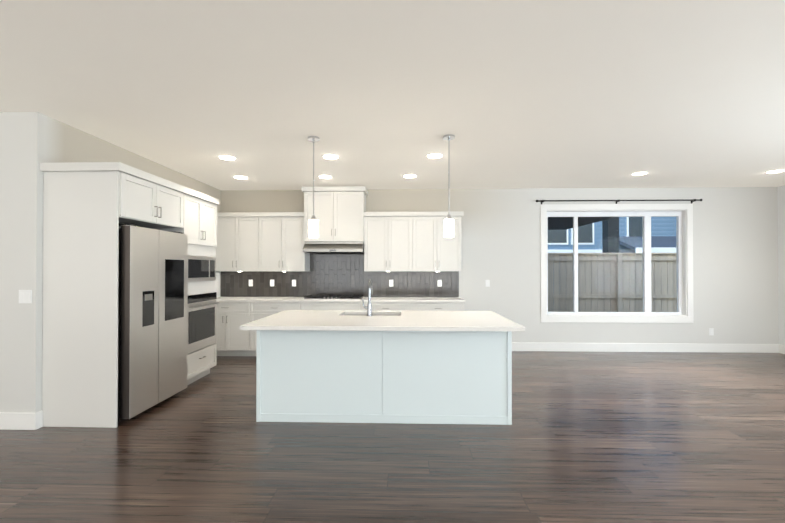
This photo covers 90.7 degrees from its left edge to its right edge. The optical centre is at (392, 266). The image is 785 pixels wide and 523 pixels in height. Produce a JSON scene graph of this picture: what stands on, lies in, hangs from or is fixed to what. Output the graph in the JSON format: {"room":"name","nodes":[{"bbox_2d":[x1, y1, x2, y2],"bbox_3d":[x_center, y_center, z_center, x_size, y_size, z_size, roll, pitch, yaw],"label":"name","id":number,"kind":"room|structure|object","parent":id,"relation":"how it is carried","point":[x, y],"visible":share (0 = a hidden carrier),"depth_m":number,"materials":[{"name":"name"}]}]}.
{"room":"kitchen","nodes":[
{"label":"kitchen","id":0,"kind":"room"},
{"bbox_2d":[0,112,52,412],"bbox_3d":[-5.330,0.034,3.513,4.480,2.760,0.150,0,0,2],"label":"wall","id":1,"kind":"structure","parent":0,"point":[26,144],"depth_m":3.38,"materials":[{"name":"paint"}]},
{"bbox_2d":[0,412,38,429],"bbox_3d":[-5.326,1.341,3.421,4.494,0.145,0.014,0,0,2],"label":"baseboard","id":2,"kind":"structure","parent":1,"relation":"attached to","point":[21,421],"depth_m":3.35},
{"bbox_2d":[19,290,31,302],"bbox_3d":[-3.189,0.263,3.365,0.116,0.116,0.009,0,0,2],"label":"light switch","id":3,"kind":"object","parent":1,"relation":"attached to","point":[25,296],"visible":1,"depth_m":3.36,"materials":[{"name":"white plastic"}]},
{"bbox_2d":[53,119,220,296],"bbox_3d":[-3.113,0.046,5.135,0.150,2.760,3.230,0,0,2],"label":"wall","id":4,"kind":"structure","parent":0,"point":[71,144],"depth_m":4.13,"materials":[{"name":"paint"}]},
{"bbox_2d":[43,162,183,229],"bbox_3d":[-2.730,-0.669,3.926,0.690,0.472,0.975,0,0,2],"label":"upper cabinet","id":5,"kind":"object","parent":4,"relation":"attached to","point":[88,207],"depth_m":3.43,"materials":[{"name":"white wood"}]},
{"bbox_2d":[0,351,784,522],"bbox_3d":[-0.680,1.460,1.656,14.490,0.120,10.610,0,0,2],"label":"floor","id":6,"kind":"structure","parent":0,"point":[641,437],"depth_m":2.86,"materials":[{"name":"brown wood"}]},
{"bbox_2d":[118,223,187,421],"bbox_3d":[-2.683,0.517,3.925,0.722,1.800,0.922,0,0,2],"label":"refrigerator","id":7,"kind":"object","parent":6,"relation":"on","point":[152,311],"visible":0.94,"depth_m":3.73,"materials":[{"name":"metal"}]},
{"bbox_2d":[163,186,218,384],"bbox_3d":[-2.695,0.263,4.799,0.704,2.322,0.785,0,0,2],"label":"tall cabinet","id":8,"kind":"object","parent":6,"relation":"on","point":[200,209],"depth_m":4.77,"materials":[{"name":"white wood"}]},
{"bbox_2d":[188,255,215,281],"bbox_3d":[-2.362,0.029,4.790,0.029,0.310,0.715,0,0,2],"label":"microwave","id":9,"kind":"object","parent":8,"relation":"in","point":[201,268],"depth_m":4.79,"materials":[{"name":"silver metal"}]},
{"bbox_2d":[187,292,218,353],"bbox_3d":[-2.332,0.673,4.785,0.089,0.680,0.715,0,0,2],"label":"wall oven","id":10,"kind":"object","parent":8,"relation":"in","point":[201,305],"depth_m":4.76,"materials":[{"name":"silver metal"}]},
{"bbox_2d":[216,302,251,355],"bbox_3d":[-2.588,0.998,6.410,0.816,0.874,0.630,0,0,2],"label":"base cabinet","id":11,"kind":"object","parent":6,"relation":"on","point":[230,340],"depth_m":6.10,"materials":[{"name":"white wood"}]},
{"bbox_2d":[216,298,465,301],"bbox_3d":[-0.929,0.541,6.351,4.136,0.038,0.650,0,0,2],"label":"countertop","id":12,"kind":"structure","parent":11,"relation":"on","point":[218,299],"depth_m":6.08,"materials":[{"name":"white stone"}]},
{"bbox_2d":[303,295,362,299],"bbox_3d":[-0.950,0.500,6.335,0.910,0.045,0.515,0,0,2],"label":"cooktop","id":13,"kind":"object","parent":12,"relation":"in","point":[343,297],"depth_m":6.12,"materials":[{"name":"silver metal"}]},
{"bbox_2d":[252,302,303,355],"bbox_3d":[-1.834,0.998,6.386,0.926,0.874,0.630,0,0,2],"label":"base cabinet","id":14,"kind":"object","parent":6,"relation":"on","point":[260,310],"depth_m":6.08,"materials":[{"name":"white wood"}]},
{"bbox_2d":[304,302,363,309],"bbox_3d":[-0.964,0.998,6.359,1.046,0.874,0.630,0,0,2],"label":"base cabinet","id":15,"kind":"object","parent":6,"relation":"on","point":[307,305],"depth_m":6.05,"materials":[{"name":"white wood"}]},
{"bbox_2d":[256,331,511,424],"bbox_3d":[-0.073,0.980,3.965,2.304,0.875,0.945,0,0,2],"label":"kitchen island","id":16,"kind":"object","parent":6,"relation":"on","point":[369,365],"depth_m":3.50,"materials":[{"name":"paint"}]},
{"bbox_2d":[240,311,523,330],"bbox_3d":[-0.076,0.523,3.848,2.376,0.037,1.246,0,0,2],"label":"island countertop","id":17,"kind":"structure","parent":16,"relation":"on","point":[284,320],"depth_m":3.53,"materials":[{"name":"white stone"}]},
{"bbox_2d":[362,279,371,314],"bbox_3d":[-0.253,0.320,4.038,0.104,0.372,0.251,0,0,2],"label":"faucet","id":18,"kind":"object","parent":17,"relation":"on","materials":[{"name":"metal"}]},
{"bbox_2d":[364,302,415,310],"bbox_3d":[-0.094,0.997,6.332,0.926,0.874,0.630,0,0,2],"label":"base cabinet","id":19,"kind":"object","parent":6,"relation":"on","point":[382,306],"depth_m":6.02,"materials":[{"name":"white wood"}]},
{"bbox_2d":[416,302,463,310],"bbox_3d":[0.686,0.997,6.308,0.868,0.874,0.630,0,0,2],"label":"base cabinet","id":20,"kind":"object","parent":6,"relation":"on","point":[420,306],"depth_m":6.00,"materials":[{"name":"white wood"}]},
{"bbox_2d":[0,0,784,189],"bbox_3d":[-0.680,-1.419,1.678,14.490,0.120,10.610,0,0,2],"label":"ceiling","id":21,"kind":"structure","parent":0,"point":[508,94],"depth_m":2.93,"materials":[{"name":"paint"}]},
{"bbox_2d":[218,155,236,159],"bbox_3d":[-2.030,-1.333,4.766,0.210,0.007,0.210,0,0,2],"label":"recessed light","id":22,"kind":"object","parent":21,"relation":"in","point":[225,157],"visible":1,"depth_m":4.74,"materials":[{"name":"white plastic"}]},
{"bbox_2d":[233,176,247,178],"bbox_3d":[-2.264,-1.326,5.783,0.210,0.007,0.210,0,0,2],"label":"recessed light","id":23,"kind":"object","parent":21,"relation":"in","point":[241,177],"visible":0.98,"depth_m":5.77,"materials":[{"name":"white plastic"}]},
{"bbox_2d":[308,136,319,237],"bbox_3d":[-0.824,-0.822,4.044,0.124,1.040,0.124,0,0,2],"label":"pendant light","id":24,"kind":"object","parent":21,"relation":"hanging from","point":[313,227],"visible":1,"depth_m":4.02,"materials":[{"name":"white glass"}]},
{"bbox_2d":[318,175,331,178],"bbox_3d":[-0.999,-1.326,5.744,0.210,0.007,0.210,0,0,2],"label":"recessed light","id":25,"kind":"object","parent":21,"relation":"in","point":[325,176],"visible":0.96,"depth_m":5.71,"materials":[{"name":"white plastic"}]},
{"bbox_2d":[322,154,338,159],"bbox_3d":[-0.753,-1.333,4.726,0.210,0.007,0.210,0,0,2],"label":"recessed light","id":26,"kind":"object","parent":21,"relation":"in","point":[329,156],"visible":1,"depth_m":4.70,"materials":[{"name":"white plastic"}]},
{"bbox_2d":[403,174,416,177],"bbox_3d":[0.257,-1.326,5.705,0.210,0.007,0.210,0,0,2],"label":"recessed light","id":27,"kind":"object","parent":21,"relation":"in","point":[409,176],"visible":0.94,"depth_m":5.71,"materials":[{"name":"white plastic"}]},
{"bbox_2d":[426,153,442,158],"bbox_3d":[0.510,-1.334,4.686,0.210,0.007,0.210,0,0,2],"label":"recessed light","id":28,"kind":"object","parent":21,"relation":"in","point":[434,155],"visible":1,"depth_m":4.66,"materials":[{"name":"white plastic"}]},
{"bbox_2d":[443,134,454,236],"bbox_3d":[0.583,-0.822,4.000,0.124,1.040,0.124,0,0,2],"label":"pendant light","id":29,"kind":"object","parent":21,"relation":"hanging from","point":[448,226],"visible":1,"depth_m":3.98,"materials":[{"name":"white glass"}]},
{"bbox_2d":[631,172,647,175],"bbox_3d":[3.538,-1.327,5.552,0.210,0.007,0.210,0,0,2],"label":"recessed light","id":30,"kind":"object","parent":21,"relation":"in","point":[638,173],"visible":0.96,"depth_m":5.53,"materials":[{"name":"white plastic"}]},
{"bbox_2d":[765,169,784,173],"bbox_3d":[5.365,-1.328,5.435,0.210,0.007,0.210,0,0,2],"label":"recessed light","id":31,"kind":"object","parent":21,"relation":"in","point":[774,171],"visible":0.96,"depth_m":5.42,"materials":[{"name":"white plastic"}]},
{"bbox_2d":[221,187,778,343],"bbox_3d":[1.717,0.057,6.675,9.710,2.760,0.150,0,0,2],"label":"wall","id":32,"kind":"structure","parent":0,"point":[735,265],"depth_m":6.54,"materials":[{"name":"paint"}]},
{"bbox_2d":[216,212,263,273],"bbox_3d":[-2.557,-0.400,6.559,0.829,0.967,0.350,0,0,2],"label":"upper cabinet","id":33,"kind":"object","parent":32,"relation":"attached to","point":[240,235],"depth_m":6.39,"materials":[{"name":"white wood"}]},
{"bbox_2d":[264,212,311,273],"bbox_3d":[-1.845,-0.400,6.537,0.828,0.967,0.350,0,0,2],"label":"upper cabinet","id":34,"kind":"object","parent":32,"relation":"attached to","point":[269,263],"depth_m":6.37,"materials":[{"name":"white wood"}]},
{"bbox_2d":[300,186,367,253],"bbox_3d":[-0.948,-0.759,6.437,0.971,1.060,0.500,0,0,2],"label":"upper cabinet","id":35,"kind":"object","parent":32,"relation":"attached to","point":[338,210],"depth_m":6.28,"materials":[{"name":"white wood"}]},
{"bbox_2d":[303,241,363,253],"bbox_3d":[-0.949,-0.312,6.432,0.961,0.185,0.503,0,0,2],"label":"range hood","id":36,"kind":"object","parent":35,"relation":"attached to","point":[309,247],"depth_m":6.24,"materials":[{"name":"metal"}]},
{"bbox_2d":[220,253,458,296],"bbox_3d":[-0.928,0.061,6.674,4.118,0.928,0.012,0,0,2],"label":"backsplash","id":37,"kind":"structure","parent":32,"relation":"attached to","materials":[{"name":"tile"}]},
{"bbox_2d":[364,210,415,273],"bbox_3d":[-0.036,-0.400,6.480,0.851,0.967,0.350,0,0,2],"label":"upper cabinet","id":38,"kind":"object","parent":32,"relation":"attached to","point":[389,237],"depth_m":6.31,"materials":[{"name":"white wood"}]},
{"bbox_2d":[416,211,463,273],"bbox_3d":[0.699,-0.400,6.458,0.851,0.967,0.350,0,0,2],"label":"upper cabinet","id":39,"kind":"object","parent":32,"relation":"attached to","point":[436,253],"depth_m":6.29,"materials":[{"name":"white wood"}]},
{"bbox_2d":[540,204,693,322],"bbox_3d":[3.771,-0.051,6.600,2.520,1.995,0.163,0,0,2],"label":"window","id":40,"kind":"structure","parent":32,"relation":"in","point":[684,260],"depth_m":6.56,"materials":[{"name":"white plastic"}]},
{"bbox_2d":[536,199,702,203],"bbox_3d":[3.772,-1.087,6.496,2.732,0.066,0.096,0,0,2],"label":"curtain rod","id":41,"kind":"object","parent":32,"relation":"attached to","point":[619,200],"visible":1,"depth_m":6.46,"materials":[{"name":"black metal"}]},
{"bbox_2d":[512,342,778,352],"bbox_3d":[3.767,1.364,6.518,5.242,0.145,0.017,0,0,2],"label":"baseboard","id":42,"kind":"structure","parent":32,"relation":"attached to","point":[571,347],"depth_m":6.50,"materials":[{"name":"white wood"}]},
{"bbox_2d":[709,328,713,334],"bbox_3d":[5.328,1.096,6.475,0.072,0.116,0.008,0,0,2],"label":"outlet","id":43,"kind":"object","parent":32,"relation":"attached to","point":[711,331],"visible":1,"depth_m":6.47,"materials":[{"name":"white plastic"}]},
{"bbox_2d":[777,185,784,344],"bbox_3d":[6.334,0.018,1.373,0.150,2.760,10.160,0,0,2],"label":"wall","id":44,"kind":"structure","parent":0,"point":[781,258],"depth_m":6.39,"materials":[{"name":"paint"}]},
{"bbox_2d":[779,344,784,353],"bbox_3d":[6.254,1.326,1.441,0.014,0.145,10.010,0,0,2],"label":"baseboard","id":45,"kind":"structure","parent":44,"relation":"attached to","point":[781,347],"depth_m":6.37,"materials":[{"name":"white wood"}]},
{"label":"outside","id":46,"kind":"structure","parent":0,"visible":0},
{"bbox_3d":[14.855,1.830,32.865,52.000,0.200,53.030,0,0,2],"label":"ground","id":47,"kind":"structure","parent":46,"visible":0},
{"bbox_2d":[548,217,618,252],"bbox_3d":[2.610,-1.747,8.861,7.020,6.600,4.230,0,0,2],"label":"patio cover","id":48,"kind":"object","parent":47,"relation":"on","point":[566,223],"depth_m":10.56,"materials":[{"name":"black wood"}]},
{"bbox_2d":[548,217,675,303],"bbox_3d":[8.361,-2.323,18.761,6.800,7.898,10.590,0,0,2],"label":"house","id":49,"kind":"structure","parent":47,"relation":"on","point":[590,237],"depth_m":15.14,"materials":[{"name":"blue"}]},
{"bbox_2d":[548,253,676,311],"bbox_3d":[8.665,0.612,9.325,23.094,1.890,0.170,0,0,2],"label":"fence","id":50,"kind":"object","parent":47,"relation":"on","point":[599,268],"depth_m":9.47,"materials":[{"name":"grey wood"}]}
]}

